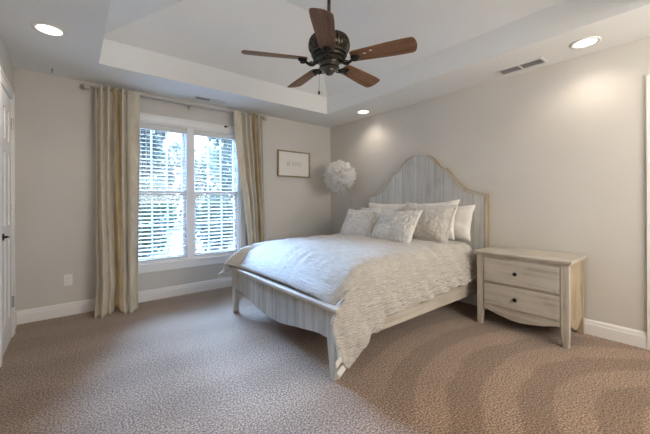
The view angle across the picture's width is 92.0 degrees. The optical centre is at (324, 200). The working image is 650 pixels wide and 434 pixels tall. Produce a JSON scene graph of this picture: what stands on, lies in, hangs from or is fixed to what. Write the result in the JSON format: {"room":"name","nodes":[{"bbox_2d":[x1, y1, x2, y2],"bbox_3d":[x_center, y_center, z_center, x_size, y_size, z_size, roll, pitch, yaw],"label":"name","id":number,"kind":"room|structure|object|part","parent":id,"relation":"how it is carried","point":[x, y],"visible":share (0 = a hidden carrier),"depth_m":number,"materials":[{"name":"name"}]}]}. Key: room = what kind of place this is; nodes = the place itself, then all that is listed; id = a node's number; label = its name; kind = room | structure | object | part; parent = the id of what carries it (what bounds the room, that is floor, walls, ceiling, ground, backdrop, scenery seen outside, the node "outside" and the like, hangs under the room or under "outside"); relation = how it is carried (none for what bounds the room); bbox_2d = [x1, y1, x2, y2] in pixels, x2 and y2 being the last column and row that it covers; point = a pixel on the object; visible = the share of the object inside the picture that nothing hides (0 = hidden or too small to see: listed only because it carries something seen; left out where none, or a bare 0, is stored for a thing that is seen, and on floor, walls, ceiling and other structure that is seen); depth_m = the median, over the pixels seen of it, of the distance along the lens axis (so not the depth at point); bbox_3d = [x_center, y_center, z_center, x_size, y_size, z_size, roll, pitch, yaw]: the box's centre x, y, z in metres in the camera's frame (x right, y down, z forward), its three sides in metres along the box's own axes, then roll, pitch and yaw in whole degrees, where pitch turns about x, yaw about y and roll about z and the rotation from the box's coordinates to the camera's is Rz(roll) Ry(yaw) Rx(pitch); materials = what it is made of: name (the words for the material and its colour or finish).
{"room":"bedroom","nodes":[
{"label":"bedroom","id":0,"kind":"room"},
{"bbox_2d":[0,36,13,90],"bbox_3d":[-1.190,-0.050,0.696,0.140,2.440,5.778,0,0,-39],"label":"wall","id":1,"kind":"structure","parent":0,"point":[6,64],"depth_m":2.62,"materials":[{"name":"beige paint"}]},
{"bbox_2d":[0,66,14,366],"bbox_3d":[-2.529,0.107,2.488,0.030,2.135,0.720,0,0,-39],"label":"trim","id":2,"kind":"structure","parent":1,"relation":"attached to","point":[4,82],"depth_m":2.70,"materials":[{"name":"white paint"}]},
{"bbox_2d":[2,87,13,357],"bbox_3d":[-2.528,0.155,2.502,0.049,2.020,0.530,0,0,-39],"label":"door","id":3,"kind":"structure","parent":1,"relation":"in","point":[7,121],"depth_m":2.49,"materials":[{"name":"white paint"}]},
{"bbox_2d":[15,312,16,328],"bbox_3d":[-2.845,1.112,2.871,0.016,0.128,0.274,0,0,-39],"label":"baseboard","id":4,"kind":"structure","parent":1,"relation":"attached to","point":[15,312],"depth_m":2.94,"materials":[{"name":"white paint"}]},
{"bbox_2d":[14,68,330,310],"bbox_3d":[-1.471,-0.049,4.274,4.202,2.440,0.140,0,0,-39],"label":"wall","id":5,"kind":"structure","parent":0,"point":[55,121],"depth_m":3.28,"materials":[{"name":"beige paint"}]},
{"bbox_2d":[64,274,72,285],"bbox_3d":[-2.641,0.812,3.229,0.072,0.116,0.010,0,0,-39],"label":"wall outlet","id":6,"kind":"object","parent":5,"relation":"attached to","point":[68,278],"visible":1,"depth_m":3.23,"materials":[{"name":"white plastic"}]},
{"bbox_2d":[15,277,231,324],"bbox_3d":[-1.418,1.107,4.213,3.922,0.128,0.016,0,0,-39],"label":"baseboard","id":7,"kind":"structure","parent":5,"relation":"attached to","point":[71,308],"depth_m":3.35,"materials":[{"name":"white paint"}]},
{"bbox_2d":[82,83,266,120],"bbox_3d":[-1.694,-1.186,3.922,2.122,0.075,0.131,0,0,-39],"label":"curtain rod","id":8,"kind":"object","parent":5,"relation":"attached to","point":[85,85],"visible":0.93,"depth_m":3.76,"materials":[{"name":"metal"}]},
{"bbox_2d":[95,84,139,318],"bbox_3d":[-2.191,-0.029,3.327,0.422,2.395,0.281,0,0,-39],"label":"curtain","id":9,"kind":"object","parent":8,"relation":"hanging from","point":[117,115],"visible":1,"depth_m":3.36,"materials":[{"name":"beige fabric"}]},
{"bbox_2d":[233,110,265,245],"bbox_3d":[-1.008,-0.033,4.336,0.489,2.395,0.206,0,0,-39],"label":"curtain","id":10,"kind":"object","parent":8,"relation":"hanging from","point":[247,129],"visible":0.73,"depth_m":4.37,"materials":[{"name":"beige fabric"}]},
{"bbox_2d":[138,113,245,273],"bbox_3d":[-1.730,-0.093,4.023,1.520,1.860,0.175,0,0,-39],"label":"window","id":11,"kind":"structure","parent":5,"relation":"in","point":[190,260],"depth_m":4.00,"materials":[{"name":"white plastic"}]},
{"bbox_2d":[138,123,185,261],"bbox_3d":[-1.987,-0.102,3.797,0.580,1.622,0.057,0,0,-39],"label":"window blind","id":12,"kind":"object","parent":11,"relation":"attached to","point":[146,126],"visible":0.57,"depth_m":3.79,"materials":[{"name":"white plastic"}]},
{"bbox_3d":[-2.151,-0.080,3.669,0.002,1.566,0.049,0,0,-39],"label":"ladder cord","id":13,"kind":"part","parent":12,"relation":"part of","materials":[{"name":"white fabric"}]},
{"bbox_3d":[-1.989,-0.080,3.800,0.002,1.566,0.049,0,0,-39],"label":"ladder cord","id":14,"kind":"part","parent":12,"relation":"part of","materials":[{"name":"white fabric"}]},
{"bbox_3d":[-1.987,0.700,3.801,0.572,0.018,0.044,0,0,-39],"label":"rail","id":15,"kind":"part","parent":12,"relation":"part of","materials":[{"name":"white plastic"}]},
{"bbox_3d":[-1.826,-0.081,3.931,0.002,1.566,0.049,0,0,-39],"label":"ladder cord","id":16,"kind":"part","parent":12,"relation":"part of","materials":[{"name":"white fabric"}]},
{"bbox_3d":[-2.027,-0.102,3.847,0.588,1.630,0.065,0,0,-39],"label":"sash","id":17,"kind":"part","parent":11,"relation":"part of","materials":[{"name":"white plastic"}]},
{"bbox_3d":[-1.691,0.784,3.978,1.520,0.105,0.060,0,0,-39],"label":"sill","id":18,"kind":"part","parent":11,"relation":"part of","materials":[{"name":"white paint"}]},
{"bbox_3d":[-1.500,-0.104,4.273,0.597,1.630,0.065,0,0,-39],"label":"sash","id":19,"kind":"part","parent":11,"relation":"part of","materials":[{"name":"white plastic"}]},
{"bbox_2d":[194,130,237,255],"bbox_3d":[-1.462,-0.104,4.226,0.589,1.622,0.050,0,0,-39],"label":"window blind","id":20,"kind":"object","parent":11,"relation":"attached to","point":[199,133],"visible":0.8,"depth_m":4.20,"materials":[{"name":"white plastic"}]},
{"bbox_3d":[-1.460,0.698,4.227,0.581,0.018,0.044,0,0,-39],"label":"rail","id":21,"kind":"part","parent":20,"relation":"part of","materials":[{"name":"white plastic"}]},
{"bbox_2d":[277,149,309,177],"bbox_3d":[-0.487,-0.580,4.957,0.604,0.406,0.034,0,0,-39],"label":"picture frame","id":22,"kind":"object","parent":5,"relation":"attached to","point":[289,163],"visible":1,"depth_m":4.95,"materials":[{"name":"white paper"}]},
{"bbox_2d":[0,286,649,433],"bbox_3d":[0.394,1.215,1.973,4.202,0.100,6.058,0,0,-39],"label":"floor","id":23,"kind":"structure","parent":0,"point":[187,363],"depth_m":2.08,"materials":[{"name":"carpet"}]},
{"bbox_2d":[323,160,355,202],"bbox_3d":[0.231,0.266,4.799,0.525,1.799,0.542,0,0,-39],"label":"lamp","id":24,"kind":"object","parent":23,"relation":"on","point":[339,176],"visible":0.98,"depth_m":4.67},
{"bbox_2d":[229,154,488,380],"bbox_3d":[0.378,0.289,3.346,2.195,1.752,1.724,0,0,-39],"label":"frame","id":25,"kind":"object","parent":23,"relation":"on","point":[420,179],"visible":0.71,"depth_m":3.16,"materials":[{"name":"grey wood"}]},
{"bbox_3d":[-0.935,0.947,3.299,0.054,0.445,0.080,0,0,-39],"label":"leg","id":26,"kind":"part","parent":25,"relation":"part of","materials":[{"name":"grey wood"}]},
{"bbox_3d":[-0.439,0.864,2.685,0.030,0.282,1.510,0,0,-39],"label":"footboard panel","id":27,"kind":"part","parent":25,"relation":"part of","materials":[{"name":"grey wood"}]},
{"bbox_3d":[0.059,0.943,2.070,0.054,0.445,0.080,0,0,-39],"label":"leg","id":28,"kind":"part","parent":25,"relation":"part of","materials":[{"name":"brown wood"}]},
{"bbox_3d":[0.890,0.893,2.724,2.075,0.130,0.028,0,0,-39],"label":"rail","id":29,"kind":"part","parent":25,"relation":"part of","materials":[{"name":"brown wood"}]},
{"bbox_3d":[1.200,0.147,4.012,0.045,1.430,1.656,0,0,-39],"label":"headboard","id":30,"kind":"part","parent":25,"relation":"part of","materials":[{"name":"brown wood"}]},
{"bbox_3d":[0.432,0.691,3.389,1.890,0.333,1.530,0,0,-39],"label":"mattress","id":31,"kind":"object","parent":25,"relation":"on","visible":0},
{"bbox_2d":[216,233,476,376],"bbox_3d":[0.207,0.746,3.269,2.025,0.689,1.954,0,0,-39],"label":"comforter","id":32,"kind":"object","parent":31,"relation":"on","point":[374,279],"visible":0.85,"depth_m":2.51,"materials":[{"name":"white fabric"}]},
{"bbox_2d":[339,209,381,235],"bbox_3d":[0.431,0.273,3.885,0.236,0.349,0.543,0,0,-44],"label":"throw pillow","id":33,"kind":"object","parent":32,"relation":"on","point":[359,222],"visible":0.89,"depth_m":3.81,"materials":[{"name":"beige fabric"}]},
{"bbox_2d":[360,207,400,210],"bbox_3d":[0.672,0.258,4.120,0.212,0.344,0.660,0,0,-43],"label":"pillow","id":34,"kind":"object","parent":32,"relation":"on","point":[362,208],"visible":0.06,"depth_m":4.15,"materials":[{"name":"white fabric"}]},
{"bbox_2d":[370,209,422,242],"bbox_3d":[0.744,0.268,3.373,0.244,0.358,0.600,0,0,-33],"label":"throw pillow","id":35,"kind":"object","parent":32,"relation":"on","point":[396,226],"visible":0.94,"depth_m":3.27,"materials":[{"name":"beige fabric"}]},
{"bbox_2d":[405,204,457,243],"bbox_3d":[1.087,0.234,3.419,0.232,0.398,0.660,0,0,-36],"label":"pillow","id":36,"kind":"object","parent":32,"relation":"on","point":[434,223],"visible":0.66,"depth_m":3.26,"materials":[{"name":"grey fabric"}]},
{"bbox_2d":[407,199,459,239],"bbox_3d":[1.182,0.211,3.591,0.207,0.459,0.724,0,0,-36],"label":"pillow","id":37,"kind":"object","parent":32,"relation":"on","point":[454,202],"visible":0.14,"depth_m":3.40,"materials":[{"name":"white fabric"}]},
{"bbox_2d":[369,203,416,210],"bbox_3d":[0.858,0.224,4.213,0.196,0.409,0.803,0,0,-43],"label":"pillow","id":38,"kind":"object","parent":31,"relation":"on","point":[371,205],"visible":0.15,"depth_m":4.22,"materials":[{"name":"white fabric"}]},
{"bbox_2d":[453,205,474,240],"bbox_3d":[1.368,0.234,3.592,0.195,0.386,0.662,0,0,-36],"label":"pillow","id":39,"kind":"object","parent":31,"relation":"on","point":[463,216],"visible":0.38,"depth_m":3.37,"materials":[{"name":"white fabric"}]},
{"bbox_2d":[474,246,587,348],"bbox_3d":[1.847,0.815,2.861,0.505,0.690,0.763,0,0,-39],"label":"nightstand","id":40,"kind":"object","parent":23,"relation":"on","point":[520,285],"visible":1,"depth_m":2.67,"materials":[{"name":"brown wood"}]},
{"bbox_3d":[1.490,0.833,2.996,0.045,0.655,0.056,0,0,-39],"label":"leg","id":41,"kind":"part","parent":40,"relation":"part of","materials":[{"name":"brown wood"}]},
{"bbox_3d":[1.684,0.862,2.729,0.022,0.200,0.591,0,0,-39],"label":"drawer","id":42,"kind":"part","parent":40,"relation":"part of","materials":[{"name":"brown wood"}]},
{"bbox_3d":[1.683,0.637,2.729,0.022,0.218,0.591,0,0,-39],"label":"drawer","id":43,"kind":"part","parent":40,"relation":"part of","materials":[{"name":"brown wood"}]},
{"bbox_3d":[1.853,0.498,2.867,0.473,0.013,0.739,0,0,-39],"label":"moulding","id":44,"kind":"part","parent":40,"relation":"part of","materials":[{"name":"brown wood"}]},
{"bbox_3d":[1.905,0.832,2.484,0.045,0.655,0.056,0,0,-39],"label":"leg","id":45,"kind":"part","parent":40,"relation":"part of","materials":[{"name":"brown wood"}]},
{"bbox_3d":[2.226,0.831,2.737,0.050,0.655,0.045,0,0,-39],"label":"leg","id":46,"kind":"part","parent":40,"relation":"part of","materials":[{"name":"beige wood"}]},
{"bbox_2d":[0,0,649,127],"bbox_3d":[0.384,-1.670,1.973,4.202,0.790,6.058,0,0,-39],"label":"ceiling","id":47,"kind":"structure","parent":0,"point":[177,49],"depth_m":3.06,"materials":[{"name":"paint"}]},
{"bbox_2d":[31,22,66,36],"bbox_3d":[-2.036,-1.261,2.317,0.196,0.009,0.196,0,0,-39],"label":"recessed light","id":48,"kind":"object","parent":47,"relation":"in","point":[45,28],"visible":1,"depth_m":2.31,"materials":[{"name":"white paint"}]},
{"bbox_2d":[193,95,225,103],"bbox_3d":[-1.441,-1.266,3.938,0.380,0.007,0.130,0,0,-39],"label":"ceiling vent","id":49,"kind":"object","parent":47,"relation":"in","point":[196,96],"visible":1,"depth_m":3.92,"materials":[{"name":"white metal"}]},
{"bbox_2d":[241,0,416,94],"bbox_3d":[0.031,-1.394,2.465,1.254,1.140,1.248,0,0,-39],"label":"ceiling fan","id":50,"kind":"object","parent":47,"relation":"hanging from","point":[328,47],"visible":1,"depth_m":2.32,"materials":[{"name":"brown wood"}]},
{"bbox_3d":[-0.374,-1.084,2.335,0.484,0.006,0.152,0,15,-13],"label":"blade","id":51,"kind":"part","parent":50,"relation":"part of","materials":[{"name":"brown wood"}]},
{"bbox_3d":[-0.182,-1.084,2.786,0.152,0.006,0.484,-18,9,-30],"label":"blade","id":52,"kind":"part","parent":50,"relation":"part of","materials":[{"name":"brown wood"}]},
{"bbox_3d":[-0.125,-1.057,2.393,0.166,0.055,0.081,0,0,-13],"label":"blade arm","id":53,"kind":"part","parent":50,"relation":"part of","materials":[{"name":"black metal"}]},
{"bbox_3d":[-0.051,-1.058,2.567,0.081,0.055,0.166,0,0,-31],"label":"blade arm","id":54,"kind":"part","parent":50,"relation":"part of","materials":[{"name":"black metal"}]},
{"bbox_3d":[-0.004,-1.085,2.013,0.152,0.006,0.484,15,1,5],"label":"blade","id":55,"kind":"part","parent":50,"relation":"part of","materials":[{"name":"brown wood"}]},
{"bbox_3d":[0.018,-1.058,2.268,0.081,0.055,0.166,0,0,5],"label":"blade arm","id":56,"kind":"part","parent":50,"relation":"part of","materials":[{"name":"black metal"}]},
{"bbox_3d":[0.138,-1.058,2.550,0.081,0.055,0.166,0,0,41],"label":"blade arm","id":57,"kind":"part","parent":50,"relation":"part of","materials":[{"name":"black metal"}]},
{"bbox_3d":[0.181,-1.058,2.366,0.166,0.055,0.081,0,0,23],"label":"blade arm","id":58,"kind":"part","parent":50,"relation":"part of","materials":[{"name":"black metal"}]},
{"bbox_3d":[0.306,-1.086,2.743,0.152,0.006,0.484,-20,-13,39],"label":"blade","id":59,"kind":"part","parent":50,"relation":"part of","materials":[{"name":"brown wood"}]},
{"bbox_3d":[0.416,-1.087,2.265,0.484,0.006,0.152,0,-15,23],"label":"blade","id":60,"kind":"part","parent":50,"relation":"part of","materials":[{"name":"brown wood"}]},
{"bbox_2d":[356,110,369,113],"bbox_3d":[0.547,-1.270,4.486,0.196,0.009,0.196,0,0,-39],"label":"recessed light","id":61,"kind":"object","parent":47,"relation":"in","point":[359,111],"visible":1,"depth_m":4.49,"materials":[{"name":"white paint"}]},
{"bbox_2d":[495,57,547,75],"bbox_3d":[1.865,-1.277,2.991,0.160,0.007,0.400,0,0,-39],"label":"ceiling vent","id":62,"kind":"object","parent":47,"relation":"in","point":[541,60],"visible":1,"depth_m":2.97,"materials":[{"name":"white metal"}]},
{"bbox_2d":[570,36,600,48],"bbox_3d":[2.102,-1.276,2.535,0.196,0.009,0.196,0,0,-39],"label":"recessed light","id":63,"kind":"object","parent":47,"relation":"in","point":[588,41],"visible":1,"depth_m":2.53,"materials":[{"name":"white paint"}]},
{"bbox_2d":[330,36,649,331],"bbox_3d":[1.969,-0.061,3.251,0.140,2.440,5.778,0,0,-39],"label":"wall","id":64,"kind":"structure","parent":0,"point":[558,150],"depth_m":2.93,"materials":[{"name":"beige paint"}]},
{"bbox_2d":[457,293,646,348],"bbox_3d":[1.312,1.097,3.943,0.016,0.128,3.836,0,0,-39],"label":"baseboard","id":65,"kind":"structure","parent":64,"relation":"attached to","point":[637,338],"depth_m":2.61,"materials":[{"name":"white paint"}]},
{"bbox_2d":[646,75,649,349],"bbox_3d":[2.821,0.089,2.069,0.022,2.135,0.980,0,0,-39],"label":"trim","id":66,"kind":"structure","parent":64,"relation":"attached to","point":[647,76],"depth_m":2.44,"materials":[{"name":"white paint"}]},
{"label":"outside","id":67,"kind":"structure","parent":0,"visible":0},
{"bbox_2d":[138,216,231,257],"bbox_3d":[-15.584,1.720,19.273,60.000,0.100,40.422,0,0,-39],"label":"lawn","id":68,"kind":"structure","parent":67,"point":[177,226],"depth_m":12.34,"materials":[{"name":"green plant"}]},
{"bbox_2d":[140,129,169,197],"bbox_3d":[-9.244,-1.546,14.408,4.164,6.415,4.522,0,0,-39],"label":"tree","id":69,"kind":"object","parent":68,"relation":"on","point":[147,132],"visible":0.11,"depth_m":14.73,"materials":[{"name":"green plant"}]},
{"bbox_2d":[138,175,176,257],"bbox_3d":[-5.394,0.424,8.988,2.247,2.798,2.019,0,0,-8],"label":"shrub","id":70,"kind":"object","parent":68,"relation":"on","point":[141,180],"visible":0.23,"depth_m":8.87,"materials":[{"name":"green plant"}]},
{"bbox_2d":[141,135,232,222],"bbox_3d":[-12.620,-1.503,24.355,43.028,9.573,5.675,0,0,-39],"label":"woodland","id":71,"kind":"object","parent":68,"relation":"on","point":[170,167],"visible":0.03,"depth_m":25.18,"materials":[{"name":"green plant"}]},
{"bbox_2d":[196,194,232,250],"bbox_3d":[-3.549,0.712,10.378,1.532,2.123,1.705,0,0,8],"label":"shrub","id":72,"kind":"object","parent":68,"relation":"on","point":[206,195],"visible":0.6,"depth_m":10.05,"materials":[{"name":"green plant"}]},
{"bbox_2d":[206,137,231,190],"bbox_3d":[-4.211,-2.123,16.473,3.229,7.532,4.720,0,0,29],"label":"tree","id":73,"kind":"object","parent":68,"relation":"on","point":[228,150],"visible":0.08,"depth_m":14.94,"materials":[{"name":"green plant"}]}
]}

